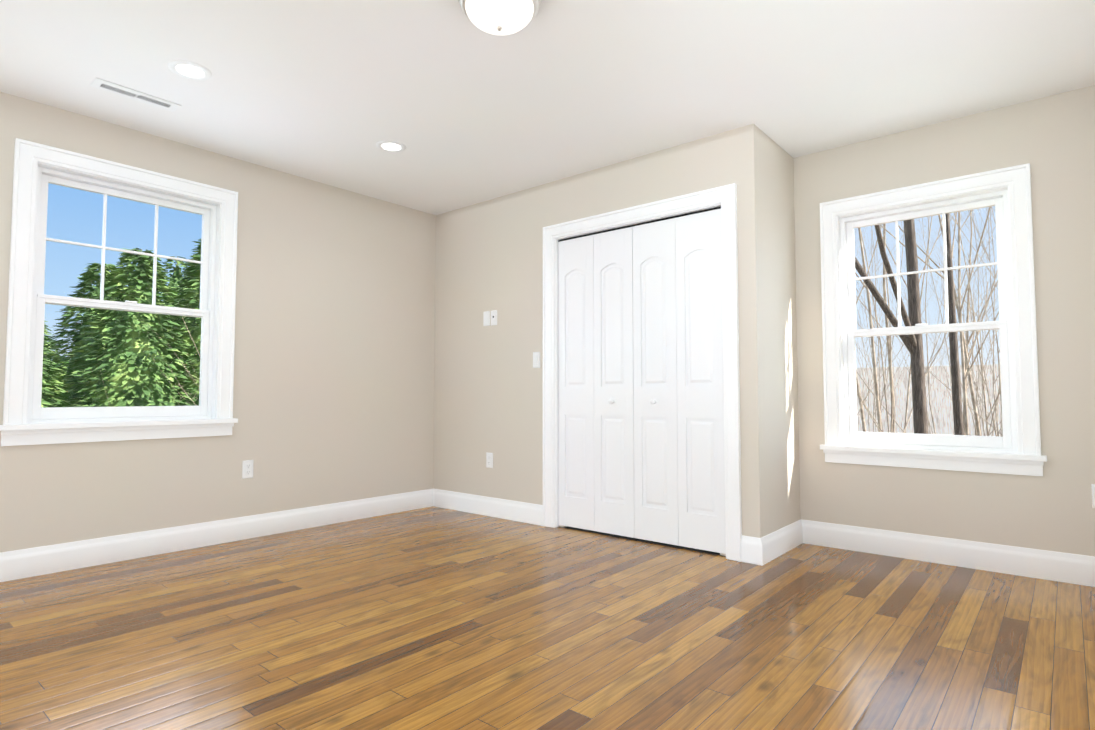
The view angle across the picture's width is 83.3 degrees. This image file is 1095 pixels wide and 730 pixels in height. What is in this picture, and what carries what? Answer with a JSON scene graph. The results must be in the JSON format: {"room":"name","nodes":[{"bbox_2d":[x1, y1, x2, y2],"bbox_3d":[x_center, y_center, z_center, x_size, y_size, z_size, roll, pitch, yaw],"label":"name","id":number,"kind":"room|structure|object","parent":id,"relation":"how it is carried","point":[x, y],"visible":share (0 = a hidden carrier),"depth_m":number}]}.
{"room":"empty bedroom","nodes":[
{"label":"empty bedroom","id":0,"kind":"room"},
{"bbox_2d":[0,92,435,552],"bbox_3d":[-2.174,-0.115,3.837,0.160,2.440,5.260,-2,-4,40],"label":"wall","id":1,"kind":"structure","parent":0,"point":[334,373],"depth_m":4.14},
{"bbox_2d":[0,138,237,445],"bbox_3d":[-2.394,-0.351,3.543,0.207,1.552,1.138,-2,-4,40],"label":"window","id":2,"kind":"structure","parent":1,"relation":"in","point":[27,418],"depth_m":3.44},
{"bbox_2d":[0,489,431,581],"bbox_3d":[-2.319,1.017,3.473,0.016,0.142,4.280,-2,-4,40],"label":"baseboard","id":3,"kind":"structure","parent":1,"relation":"attached to","point":[30,562],"depth_m":3.68},
{"bbox_2d":[242,460,253,478],"bbox_3d":[-1.926,0.672,3.963,0.007,0.115,0.070,-2,-4,40],"label":"outlet","id":4,"kind":"object","parent":1,"relation":"attached to","point":[247,468],"visible":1,"depth_m":3.96},
{"bbox_2d":[0,506,1094,729],"bbox_3d":[-0.461,1.093,2.334,4.640,0.120,5.260,-2,-4,40],"label":"floor","id":5,"kind":"structure","parent":0,"point":[433,618],"depth_m":2.33},
{"bbox_2d":[0,0,1094,214],"bbox_3d":[-0.461,-1.464,2.458,4.640,0.120,5.260,-2,-4,40],"label":"ceiling","id":6,"kind":"structure","parent":0,"point":[457,103],"depth_m":2.94},
{"bbox_2d":[90,78,180,111],"bbox_3d":[-2.087,-1.367,3.131,0.115,0.008,0.370,-2,-4,40],"label":"ceiling vent","id":7,"kind":"object","parent":6,"relation":"in","point":[111,87],"visible":1,"depth_m":3.12},
{"bbox_2d":[168,60,211,79],"bbox_3d":[-1.676,-1.380,2.889,0.180,0.006,0.180,-2,-4,40],"label":"recessed light","id":8,"kind":"object","parent":6,"relation":"in","point":[189,70],"visible":1,"depth_m":2.88},
{"bbox_2d":[376,140,405,151],"bbox_3d":[-0.957,-1.337,3.773,0.180,0.006,0.180,-2,-4,40],"label":"recessed light","id":9,"kind":"object","parent":6,"relation":"in","point":[389,146],"visible":1,"depth_m":3.76},
{"bbox_2d":[458,0,541,34],"bbox_3d":[-0.182,-1.339,2.347,0.326,0.139,0.326,-2,-4,40],"label":"flush-mount ceiling light","id":10,"kind":"object","parent":6,"relation":"attached to","point":[500,17],"visible":0.98,"depth_m":2.31},
{"bbox_2d":[434,124,767,537],"bbox_3d":[0.141,-0.092,4.325,2.750,2.440,0.110,-2,-4,40],"label":"wall","id":11,"kind":"structure","parent":0,"point":[488,390],"depth_m":4.52},
{"bbox_2d":[432,489,542,525],"bbox_3d":[-0.476,1.077,4.706,1.184,0.142,0.016,-2,-4,40],"label":"baseboard","id":12,"kind":"structure","parent":11,"relation":"attached to","point":[524,512],"depth_m":4.66},
{"bbox_2d":[486,452,492,467],"bbox_3d":[-0.444,0.727,4.702,0.070,0.115,0.007,-2,-4,40],"label":"outlet","id":13,"kind":"object","parent":11,"relation":"attached to","point":[489,460],"visible":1,"depth_m":4.70},
{"bbox_2d":[483,310,496,325],"bbox_3d":[-0.444,-0.361,4.755,0.150,0.115,0.008,-2,-4,40],"label":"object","id":14,"kind":"object","parent":11,"relation":"attached to","point":[486,318],"visible":1,"depth_m":4.76},
{"bbox_2d":[533,352,539,367],"bbox_3d":[-0.082,-0.037,4.431,0.070,0.115,0.010,-2,-4,40],"label":"light switch","id":15,"kind":"object","parent":11,"relation":"attached to","point":[536,359],"visible":1,"depth_m":4.43},
{"bbox_2d":[558,227,634,537],"bbox_3d":[0.310,0.116,4.136,0.618,2.006,0.073,-2,-4,40],"label":"bifold closet door","id":16,"kind":"structure","parent":11,"relation":"in","point":[595,401],"depth_m":4.12},
{"bbox_2d":[543,183,741,561],"bbox_3d":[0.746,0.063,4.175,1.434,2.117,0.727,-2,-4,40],"label":"door frame","id":17,"kind":"structure","parent":11,"relation":"attached to","point":[723,199],"depth_m":3.74},
{"bbox_2d":[632,209,725,555],"bbox_3d":[0.784,0.097,3.737,0.618,2.006,0.073,-2,-4,40],"label":"bifold closet door","id":18,"kind":"structure","parent":11,"relation":"in","point":[679,480],"depth_m":3.73},
{"bbox_2d":[761,130,800,533],"bbox_3d":[1.363,-0.121,3.728,0.110,2.440,0.550,-2,-4,40],"label":"wall","id":19,"kind":"structure","parent":0,"point":[781,393],"depth_m":3.68},
{"bbox_2d":[749,519,804,565],"bbox_3d":[1.356,1.023,3.582,0.036,0.142,0.656,-2,-4,40],"label":"baseboard","id":20,"kind":"structure","parent":19,"relation":"attached to","point":[763,550],"depth_m":3.48},
{"bbox_2d":[793,85,1094,555],"bbox_3d":[1.182,-0.091,4.343,4.320,2.440,0.160,-2,-4,40],"label":"wall","id":21,"kind":"structure","parent":0,"point":[1050,140],"depth_m":3.23},
{"bbox_2d":[820,163,1046,475],"bbox_3d":[2.131,-0.220,3.512,1.073,1.597,0.207,-2,-4,40],"label":"window","id":22,"kind":"structure","parent":21,"relation":"in","point":[1015,449],"depth_m":3.43},
{"bbox_2d":[805,520,1094,586],"bbox_3d":[2.165,1.011,3.345,1.540,0.142,0.016,-2,-4,40],"label":"baseboard","id":23,"kind":"structure","parent":21,"relation":"attached to","point":[1078,569],"depth_m":3.30},
{"bbox_2d":[1091,484,1094,507],"bbox_3d":[2.658,0.633,2.954,0.070,0.115,0.007,-2,-4,40],"label":"outlet","id":24,"kind":"object","parent":21,"relation":"attached to","point":[1093,495],"visible":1,"depth_m":2.97},
{"label":"outside","id":25,"kind":"structure","parent":0,"visible":0},
{"bbox_3d":[1.891,5.227,23.820,100.000,0.300,100.000,-2,-4,40],"label":"ground","id":26,"kind":"structure","parent":25,"visible":0},
{"bbox_2d":[41,239,200,407],"bbox_3d":[-7.024,-1.170,15.406,16.855,11.670,14.027,-2,-4,40],"label":"trees","id":27,"kind":"object","parent":26,"relation":"on","point":[172,388],"depth_m":9.29},
{"bbox_2d":[854,207,1002,436],"bbox_3d":[12.504,-8.131,23.736,18.108,26.393,39.344,-2,-4,40],"label":"trees","id":28,"kind":"object","parent":26,"relation":"on","point":[918,374],"depth_m":13.34},
{"bbox_2d":[856,364,1001,436],"bbox_3d":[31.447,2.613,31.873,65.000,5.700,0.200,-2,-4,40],"label":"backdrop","id":29,"kind":"object","parent":26,"relation":"on","point":[944,421],"depth_m":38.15}
]}

